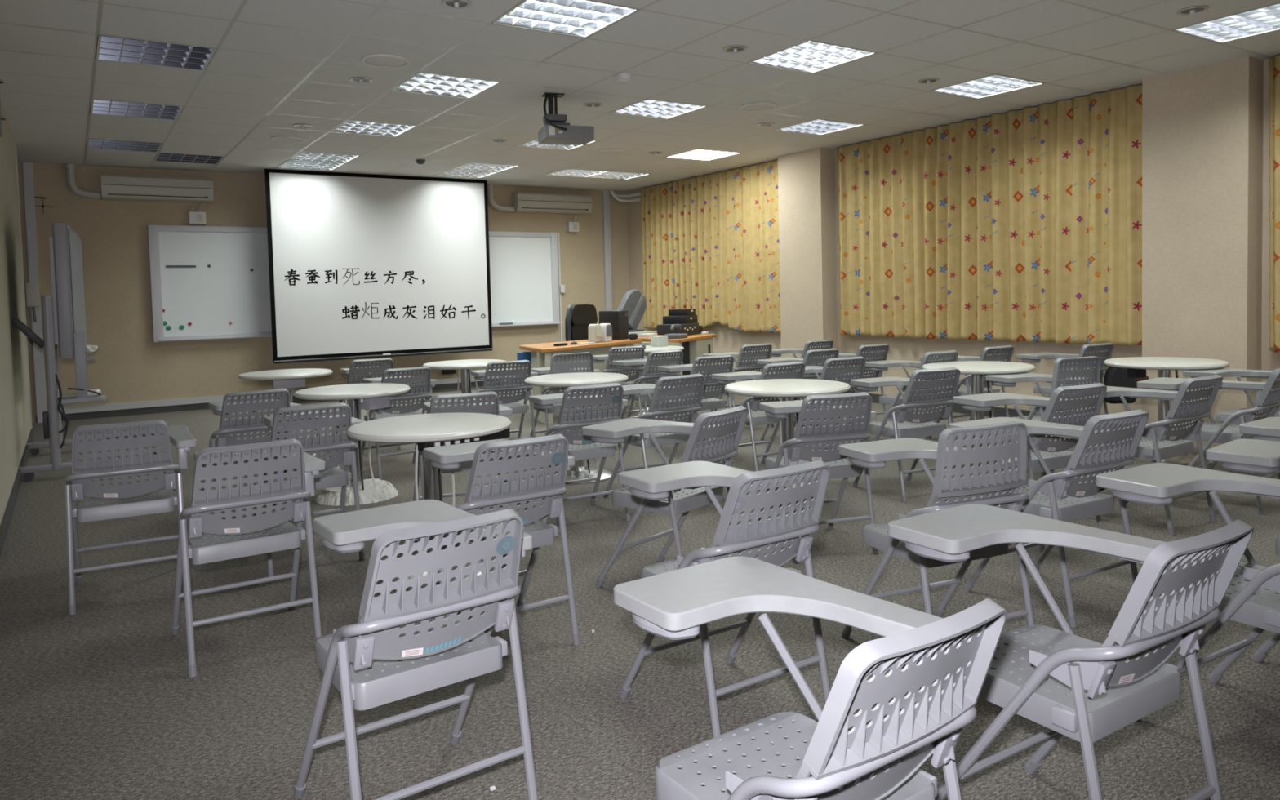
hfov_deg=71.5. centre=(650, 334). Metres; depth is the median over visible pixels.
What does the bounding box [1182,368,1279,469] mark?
chair
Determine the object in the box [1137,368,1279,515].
chair
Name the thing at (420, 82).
ceiling light
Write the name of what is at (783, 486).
chair
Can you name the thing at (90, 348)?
crumpled paper
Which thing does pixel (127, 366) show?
wall
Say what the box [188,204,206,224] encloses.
switch box
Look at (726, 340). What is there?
wall
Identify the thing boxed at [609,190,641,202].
pipe
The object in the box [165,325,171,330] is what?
magnet
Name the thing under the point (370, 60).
grille
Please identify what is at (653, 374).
chair
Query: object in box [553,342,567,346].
box
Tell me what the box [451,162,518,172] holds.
ceiling light
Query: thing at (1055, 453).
chair
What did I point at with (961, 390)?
chair
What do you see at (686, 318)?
stack
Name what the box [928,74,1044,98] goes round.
ceiling light
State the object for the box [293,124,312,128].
recessed light
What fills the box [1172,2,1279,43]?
ceiling light
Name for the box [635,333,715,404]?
desk
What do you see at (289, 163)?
ceiling light
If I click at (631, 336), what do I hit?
case
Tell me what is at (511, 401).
chair
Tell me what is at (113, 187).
air conditioner
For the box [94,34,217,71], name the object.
ceiling light
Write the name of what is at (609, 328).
grille
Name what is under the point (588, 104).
recessed light
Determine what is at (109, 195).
vent
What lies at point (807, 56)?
ceiling light
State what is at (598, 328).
grille
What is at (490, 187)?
duct
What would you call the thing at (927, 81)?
recessed light
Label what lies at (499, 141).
recessed light
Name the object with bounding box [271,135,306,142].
ceiling speaker
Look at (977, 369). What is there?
round table
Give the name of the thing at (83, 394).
tray
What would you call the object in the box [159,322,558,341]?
tray
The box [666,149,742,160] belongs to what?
ceiling light
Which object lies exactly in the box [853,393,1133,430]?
baseboard
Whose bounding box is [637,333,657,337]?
paper stack
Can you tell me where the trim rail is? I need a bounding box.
[46,375,515,413]
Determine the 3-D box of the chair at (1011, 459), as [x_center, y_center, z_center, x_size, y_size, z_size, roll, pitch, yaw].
[0.986,0.696,3.190,0.514,0.831,0.710,-3,3,-23]
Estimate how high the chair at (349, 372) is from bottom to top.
0.794 m
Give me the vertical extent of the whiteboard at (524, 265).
1.374 m
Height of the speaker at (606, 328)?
0.200 m
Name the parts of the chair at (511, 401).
rail, seat, backrest, leg, leg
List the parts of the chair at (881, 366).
leg, seat, rail, backrest, leg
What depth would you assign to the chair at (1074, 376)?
5.43 m
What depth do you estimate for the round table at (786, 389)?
5.27 m
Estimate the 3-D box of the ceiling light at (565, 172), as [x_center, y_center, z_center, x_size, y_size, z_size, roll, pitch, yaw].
[-0.966,-2.170,11.663,0.646,0.111,0.646,-3,3,-33]
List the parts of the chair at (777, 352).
backrest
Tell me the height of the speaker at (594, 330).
0.200 m
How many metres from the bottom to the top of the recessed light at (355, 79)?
0.026 m
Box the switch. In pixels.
[560,284,564,293]
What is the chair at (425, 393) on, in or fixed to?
on the floor
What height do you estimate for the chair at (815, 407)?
0.794 m
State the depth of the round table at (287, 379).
7.10 m
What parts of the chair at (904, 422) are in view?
leg, leg, seat, rail, leg, backrest, leg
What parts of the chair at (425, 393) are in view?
leg, leg, seat, rail, backrest, leg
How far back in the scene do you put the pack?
10.77 m
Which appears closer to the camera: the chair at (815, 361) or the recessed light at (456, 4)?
the recessed light at (456, 4)
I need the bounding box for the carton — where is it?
[650,335,667,346]
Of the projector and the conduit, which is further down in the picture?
the conduit
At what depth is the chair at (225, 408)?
4.97 m
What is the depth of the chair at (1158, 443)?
4.57 m
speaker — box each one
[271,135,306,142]
[360,53,409,67]
[588,324,601,342]
[595,148,623,154]
[600,323,612,342]
[740,102,776,111]
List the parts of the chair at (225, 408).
leg, rail, backrest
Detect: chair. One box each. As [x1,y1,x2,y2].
[64,419,196,614]
[171,439,325,677]
[201,388,302,519]
[253,402,364,577]
[293,499,537,799]
[336,357,401,449]
[362,366,437,479]
[412,391,512,509]
[423,434,580,645]
[471,360,537,439]
[524,382,631,533]
[529,351,599,436]
[564,303,597,341]
[581,405,748,586]
[589,346,647,417]
[601,373,705,497]
[612,349,683,420]
[613,555,1007,799]
[617,288,657,382]
[617,459,831,737]
[657,355,737,452]
[702,343,774,427]
[711,361,805,471]
[756,347,839,439]
[757,391,878,563]
[764,339,833,419]
[777,355,866,449]
[809,343,888,426]
[838,421,1034,690]
[850,367,959,502]
[865,350,958,446]
[887,503,1253,799]
[920,345,1013,439]
[949,408,1149,627]
[953,382,1106,551]
[986,355,1106,488]
[1016,342,1113,429]
[1070,374,1222,535]
[1096,462,1279,684]
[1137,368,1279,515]
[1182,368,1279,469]
[1205,439,1279,662]
[1239,417,1279,441]
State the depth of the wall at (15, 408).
6.67 m
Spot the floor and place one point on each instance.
(100, 701)
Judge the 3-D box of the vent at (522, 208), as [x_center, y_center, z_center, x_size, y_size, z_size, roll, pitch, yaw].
[-1.409,-1.846,13.103,1.049,0.008,0.012,-3,3,-33]
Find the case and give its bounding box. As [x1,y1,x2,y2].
[628,333,637,339]
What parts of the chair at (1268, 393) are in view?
leg, seat, rail, leg, tablet post, backrest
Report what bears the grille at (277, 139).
attached to the ceiling speaker at (281, 139)
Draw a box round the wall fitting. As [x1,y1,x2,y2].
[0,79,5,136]
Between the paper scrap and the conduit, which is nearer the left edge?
the paper scrap
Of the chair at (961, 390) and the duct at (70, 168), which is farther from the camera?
the duct at (70, 168)
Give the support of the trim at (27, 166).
attached to the wall at (127, 366)
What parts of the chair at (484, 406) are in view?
leg, leg, backrest, seat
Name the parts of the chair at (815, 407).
leg, leg, seat, rail, backrest, leg, leg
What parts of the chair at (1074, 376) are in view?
seat, leg, rail, backrest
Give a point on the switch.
(562, 286)
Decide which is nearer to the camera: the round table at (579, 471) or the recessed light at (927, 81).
the round table at (579, 471)
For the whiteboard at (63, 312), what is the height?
1.910 m
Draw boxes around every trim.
[14,142,32,428]
[22,162,46,422]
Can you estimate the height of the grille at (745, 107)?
0.014 m
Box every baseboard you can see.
[0,428,33,557]
[35,377,526,422]
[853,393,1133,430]
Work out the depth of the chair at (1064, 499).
3.41 m
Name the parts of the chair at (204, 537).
leg, leg, seat, rail, backrest, leg, tablet post, leg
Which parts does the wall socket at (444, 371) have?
casing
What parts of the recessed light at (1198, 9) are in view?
bulb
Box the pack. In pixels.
[701,331,708,334]
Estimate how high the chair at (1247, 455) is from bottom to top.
0.794 m
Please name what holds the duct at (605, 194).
attached to the wall at (127, 366)
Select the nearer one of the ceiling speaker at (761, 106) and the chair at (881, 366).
the chair at (881, 366)
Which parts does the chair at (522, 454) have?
leg, seat, rail, backrest, leg, leg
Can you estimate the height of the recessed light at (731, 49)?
0.026 m
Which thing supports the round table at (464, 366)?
on the floor
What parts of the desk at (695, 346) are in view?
panel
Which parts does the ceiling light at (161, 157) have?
frame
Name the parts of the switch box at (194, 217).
casing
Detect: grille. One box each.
[273,137,302,142]
[364,56,406,66]
[595,325,601,337]
[598,149,622,153]
[606,324,612,336]
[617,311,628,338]
[742,104,773,110]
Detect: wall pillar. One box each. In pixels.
[777,132,837,378]
[1142,34,1263,448]
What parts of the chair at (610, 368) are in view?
seat, rail, backrest, leg, leg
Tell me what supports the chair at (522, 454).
on the floor
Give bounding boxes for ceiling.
[0,0,1279,191]
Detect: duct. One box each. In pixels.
[63,163,100,199]
[487,184,515,212]
[601,190,612,311]
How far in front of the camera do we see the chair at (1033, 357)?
7.27 m
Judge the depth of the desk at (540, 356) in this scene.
9.26 m
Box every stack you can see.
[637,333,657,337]
[657,308,702,335]
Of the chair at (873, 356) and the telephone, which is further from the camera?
the telephone
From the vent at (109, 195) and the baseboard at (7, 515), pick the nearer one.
the baseboard at (7, 515)
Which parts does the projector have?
socket panel, mount plate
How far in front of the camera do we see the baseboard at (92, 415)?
10.50 m
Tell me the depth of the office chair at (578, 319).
11.23 m
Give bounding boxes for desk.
[516,338,641,424]
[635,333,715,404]
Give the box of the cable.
[34,196,53,214]
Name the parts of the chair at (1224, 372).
leg, seat, leg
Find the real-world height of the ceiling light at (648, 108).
0.111 m
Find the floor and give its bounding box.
[0,386,1279,799]
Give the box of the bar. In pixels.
[165,265,195,267]
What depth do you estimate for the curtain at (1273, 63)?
6.40 m
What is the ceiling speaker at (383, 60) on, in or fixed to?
attached to the ceiling
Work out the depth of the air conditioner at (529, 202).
13.09 m
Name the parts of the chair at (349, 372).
seat, backrest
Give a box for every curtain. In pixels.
[640,160,780,333]
[836,84,1142,346]
[1268,54,1279,351]
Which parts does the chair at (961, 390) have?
rail, seat, leg, backrest, leg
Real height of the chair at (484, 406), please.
0.794 m
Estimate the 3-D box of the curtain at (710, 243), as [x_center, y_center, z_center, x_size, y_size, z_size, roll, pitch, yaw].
[0.777,-1.106,12.148,0.133,2.121,3.250,-3,3,-33]
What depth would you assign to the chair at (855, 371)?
6.34 m
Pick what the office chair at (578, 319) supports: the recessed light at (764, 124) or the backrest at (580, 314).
the backrest at (580, 314)
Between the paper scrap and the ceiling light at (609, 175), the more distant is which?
the ceiling light at (609, 175)
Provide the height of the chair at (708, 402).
0.794 m
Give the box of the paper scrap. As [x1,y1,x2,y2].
[489,785,495,791]
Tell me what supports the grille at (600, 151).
attached to the ceiling speaker at (608, 151)
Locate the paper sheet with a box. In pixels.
[577,342,595,344]
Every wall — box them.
[0,102,31,524]
[17,161,629,423]
[626,59,1279,415]
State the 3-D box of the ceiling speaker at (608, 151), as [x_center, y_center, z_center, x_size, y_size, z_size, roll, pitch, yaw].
[-0.449,-2.035,9.908,0.316,0.022,0.316,-3,3,-33]
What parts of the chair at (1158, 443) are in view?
seat, leg, rail, backrest, leg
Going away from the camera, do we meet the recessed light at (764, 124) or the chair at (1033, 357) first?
the chair at (1033, 357)
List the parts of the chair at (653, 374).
leg, leg, seat, rail, backrest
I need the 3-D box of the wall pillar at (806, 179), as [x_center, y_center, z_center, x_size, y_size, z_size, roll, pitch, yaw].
[1.855,-0.816,10.482,0.230,3.122,0.720,-3,3,-33]
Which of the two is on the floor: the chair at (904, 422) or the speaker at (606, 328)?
the chair at (904, 422)
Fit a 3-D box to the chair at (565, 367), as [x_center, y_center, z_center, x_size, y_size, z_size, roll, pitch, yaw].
[-0.726,0.552,7.213,0.514,0.831,0.710,-3,3,-29]
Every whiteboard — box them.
[11,222,106,480]
[147,224,559,342]
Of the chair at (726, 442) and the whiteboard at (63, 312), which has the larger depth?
the whiteboard at (63, 312)
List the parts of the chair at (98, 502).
leg, leg, backrest, rail, seat, leg, leg, tablet post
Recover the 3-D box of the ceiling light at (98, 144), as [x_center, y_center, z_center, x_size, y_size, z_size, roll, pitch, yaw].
[-5.251,-1.936,8.872,0.646,0.111,0.646,-3,3,-33]
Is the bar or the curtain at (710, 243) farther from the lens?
the curtain at (710, 243)
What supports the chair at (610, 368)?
on the floor
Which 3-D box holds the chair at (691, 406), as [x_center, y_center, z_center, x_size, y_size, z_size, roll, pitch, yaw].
[0.014,0.629,5.551,0.515,0.794,0.774,-3,3,-36]
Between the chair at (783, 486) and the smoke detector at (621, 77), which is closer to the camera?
the chair at (783, 486)
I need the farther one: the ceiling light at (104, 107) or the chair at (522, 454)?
the ceiling light at (104, 107)
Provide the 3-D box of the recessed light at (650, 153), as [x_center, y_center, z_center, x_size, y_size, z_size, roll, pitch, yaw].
[0.061,-2.056,10.133,0.166,0.026,0.166,-3,3,-33]
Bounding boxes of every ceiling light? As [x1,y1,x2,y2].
[85,137,163,152]
[89,98,184,119]
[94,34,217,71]
[153,143,224,164]
[277,160,345,170]
[288,151,360,163]
[329,120,417,137]
[391,71,502,98]
[434,169,497,177]
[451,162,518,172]
[489,0,640,38]
[516,137,595,150]
[545,168,607,177]
[587,171,648,179]
[607,98,707,119]
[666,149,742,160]
[746,40,878,73]
[773,119,865,135]
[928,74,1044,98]
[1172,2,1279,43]
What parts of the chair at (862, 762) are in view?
leg, seat, rail, backrest, tablet post, leg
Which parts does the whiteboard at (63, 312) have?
frame, tray post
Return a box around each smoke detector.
[415,159,425,164]
[615,73,632,83]
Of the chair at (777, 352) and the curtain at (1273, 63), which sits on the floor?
the chair at (777, 352)
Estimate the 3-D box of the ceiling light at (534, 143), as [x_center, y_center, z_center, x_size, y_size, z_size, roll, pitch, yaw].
[-0.987,-2.062,9.358,0.646,0.111,0.646,-3,3,-33]
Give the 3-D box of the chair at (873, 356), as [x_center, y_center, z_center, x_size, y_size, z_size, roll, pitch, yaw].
[1.778,0.474,7.974,0.515,0.794,0.773,-3,3,-32]
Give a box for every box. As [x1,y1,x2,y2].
[25,283,39,322]
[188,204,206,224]
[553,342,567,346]
[566,215,578,232]
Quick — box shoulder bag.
[1103,365,1148,404]
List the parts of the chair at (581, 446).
leg, seat, rail, backrest, leg, leg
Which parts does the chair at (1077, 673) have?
leg, leg, seat, leg, rail, backrest, leg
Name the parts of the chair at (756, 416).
leg, rail, seat, leg, backrest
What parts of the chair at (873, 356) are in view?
backrest, leg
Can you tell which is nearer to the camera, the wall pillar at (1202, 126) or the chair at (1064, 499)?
the chair at (1064, 499)
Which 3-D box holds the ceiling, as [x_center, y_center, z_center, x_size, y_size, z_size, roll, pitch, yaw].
[0.077,-1.887,6.188,7.890,0.001,13.670,-3,3,-33]
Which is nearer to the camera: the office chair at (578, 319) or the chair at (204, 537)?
the chair at (204, 537)
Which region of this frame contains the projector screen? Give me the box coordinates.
[264,168,492,363]
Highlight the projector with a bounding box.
[537,92,594,145]
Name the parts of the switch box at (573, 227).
casing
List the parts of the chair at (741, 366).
leg, rail, backrest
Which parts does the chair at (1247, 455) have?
leg, seat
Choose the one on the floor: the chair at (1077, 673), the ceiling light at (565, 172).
the chair at (1077, 673)
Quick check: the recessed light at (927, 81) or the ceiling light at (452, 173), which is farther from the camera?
the ceiling light at (452, 173)
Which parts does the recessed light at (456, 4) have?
bulb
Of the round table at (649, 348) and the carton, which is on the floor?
the round table at (649, 348)
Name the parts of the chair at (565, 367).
leg, leg, rail, seat, backrest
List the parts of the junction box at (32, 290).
casing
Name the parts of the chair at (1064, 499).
leg, seat, leg, leg, rail, backrest, leg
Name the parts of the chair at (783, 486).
leg, leg, seat, leg, rail, backrest, leg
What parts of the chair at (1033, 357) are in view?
seat, backrest, rail, leg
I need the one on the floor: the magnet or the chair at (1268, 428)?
the chair at (1268, 428)
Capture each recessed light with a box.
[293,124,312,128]
[348,76,372,83]
[440,0,471,8]
[491,139,507,143]
[583,102,602,107]
[648,151,662,155]
[722,45,747,53]
[757,122,774,126]
[917,78,939,84]
[1176,5,1208,15]
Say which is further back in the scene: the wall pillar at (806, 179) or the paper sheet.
the wall pillar at (806, 179)
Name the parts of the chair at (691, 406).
leg, leg, seat, rail, leg, backrest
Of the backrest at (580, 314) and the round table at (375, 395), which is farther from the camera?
the backrest at (580, 314)
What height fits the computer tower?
0.330 m
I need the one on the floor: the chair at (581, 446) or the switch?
the chair at (581, 446)
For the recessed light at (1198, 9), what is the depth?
5.26 m
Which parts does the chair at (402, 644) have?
leg, leg, seat, rail, backrest, leg, tablet post, leg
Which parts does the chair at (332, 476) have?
leg, seat, backrest, rail, leg, tablet post, leg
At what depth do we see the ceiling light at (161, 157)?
9.80 m
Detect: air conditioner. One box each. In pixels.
[100,173,213,203]
[511,191,591,214]
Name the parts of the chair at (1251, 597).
leg, seat, leg, rail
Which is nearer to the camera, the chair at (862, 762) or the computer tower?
the chair at (862, 762)
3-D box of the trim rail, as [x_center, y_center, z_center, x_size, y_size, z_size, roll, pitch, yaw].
[-3.516,0.692,12.012,7.690,0.075,0.028,-3,3,-33]
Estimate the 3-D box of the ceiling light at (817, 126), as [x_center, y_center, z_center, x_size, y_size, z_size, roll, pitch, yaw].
[1.669,-2.101,8.798,0.646,0.111,0.646,-3,3,-33]
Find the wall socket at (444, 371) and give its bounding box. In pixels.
[442,369,457,384]
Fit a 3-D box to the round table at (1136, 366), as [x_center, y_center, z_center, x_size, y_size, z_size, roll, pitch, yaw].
[3.673,0.541,6.346,0.772,0.705,0.772,-3,3,-33]
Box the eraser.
[499,322,512,324]
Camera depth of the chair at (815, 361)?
7.26 m
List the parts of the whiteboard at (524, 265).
rail, rail, rail, rail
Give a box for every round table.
[237,368,332,455]
[293,382,410,506]
[346,413,511,591]
[422,359,504,399]
[524,372,628,484]
[614,345,684,417]
[724,378,849,509]
[922,360,1035,467]
[1103,356,1229,465]
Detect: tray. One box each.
[61,387,106,404]
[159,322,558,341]
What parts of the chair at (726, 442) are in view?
leg, seat, leg, leg, backrest, rail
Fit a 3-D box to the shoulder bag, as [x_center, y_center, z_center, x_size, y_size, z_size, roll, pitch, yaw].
[3.837,0.396,7.165,0.372,0.311,0.157,-1,3,-2]
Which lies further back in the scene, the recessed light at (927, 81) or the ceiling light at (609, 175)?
the ceiling light at (609, 175)
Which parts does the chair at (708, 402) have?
seat, rail, backrest, leg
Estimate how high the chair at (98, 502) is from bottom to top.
0.794 m
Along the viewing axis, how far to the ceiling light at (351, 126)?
8.36 m
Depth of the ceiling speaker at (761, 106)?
7.66 m
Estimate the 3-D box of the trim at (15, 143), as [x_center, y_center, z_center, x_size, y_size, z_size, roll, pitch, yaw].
[-6.120,-0.535,8.616,0.080,3.122,0.035,-3,3,-33]
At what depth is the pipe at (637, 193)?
13.71 m
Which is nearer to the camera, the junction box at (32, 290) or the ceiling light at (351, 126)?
the ceiling light at (351, 126)
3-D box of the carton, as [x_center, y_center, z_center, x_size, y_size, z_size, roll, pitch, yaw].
[0.100,0.075,9.482,0.140,0.110,0.120,-4,4,-44]
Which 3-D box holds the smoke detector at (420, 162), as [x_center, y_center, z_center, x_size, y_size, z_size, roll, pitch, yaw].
[-2.647,-1.984,10.254,0.110,0.050,0.110,-3,3,-33]
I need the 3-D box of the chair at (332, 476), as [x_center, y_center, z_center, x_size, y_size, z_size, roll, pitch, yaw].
[-1.739,0.720,4.500,0.515,0.794,0.774,-3,3,-33]
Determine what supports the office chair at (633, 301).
on the floor
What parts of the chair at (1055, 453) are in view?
leg, rail, seat, backrest, leg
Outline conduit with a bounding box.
[557,232,564,342]
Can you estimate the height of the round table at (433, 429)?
0.705 m
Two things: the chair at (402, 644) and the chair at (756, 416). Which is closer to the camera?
the chair at (402, 644)
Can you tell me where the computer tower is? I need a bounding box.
[599,310,628,339]
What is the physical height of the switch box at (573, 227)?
0.254 m
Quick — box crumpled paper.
[85,344,97,354]
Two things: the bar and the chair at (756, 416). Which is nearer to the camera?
the chair at (756, 416)
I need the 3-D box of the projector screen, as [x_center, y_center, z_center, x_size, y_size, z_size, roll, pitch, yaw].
[-3.381,-0.874,11.416,2.830,2.331,0.047,-3,3,-33]
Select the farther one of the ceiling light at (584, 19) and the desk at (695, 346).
the desk at (695, 346)
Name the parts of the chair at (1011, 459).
leg, leg, seat, leg, rail, backrest, leg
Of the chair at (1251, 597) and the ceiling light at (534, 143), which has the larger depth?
the ceiling light at (534, 143)
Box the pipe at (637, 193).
[613,191,641,197]
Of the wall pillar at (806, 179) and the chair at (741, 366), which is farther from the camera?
the wall pillar at (806, 179)
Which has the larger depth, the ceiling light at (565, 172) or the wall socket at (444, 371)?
the wall socket at (444, 371)
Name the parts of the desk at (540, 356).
panel, panel, panel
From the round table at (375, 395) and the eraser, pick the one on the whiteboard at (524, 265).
the eraser
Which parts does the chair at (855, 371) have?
leg, rail, backrest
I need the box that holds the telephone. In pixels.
[664,324,688,338]
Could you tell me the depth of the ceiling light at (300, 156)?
9.97 m
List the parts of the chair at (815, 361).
leg, rail, backrest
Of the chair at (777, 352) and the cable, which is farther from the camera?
the cable

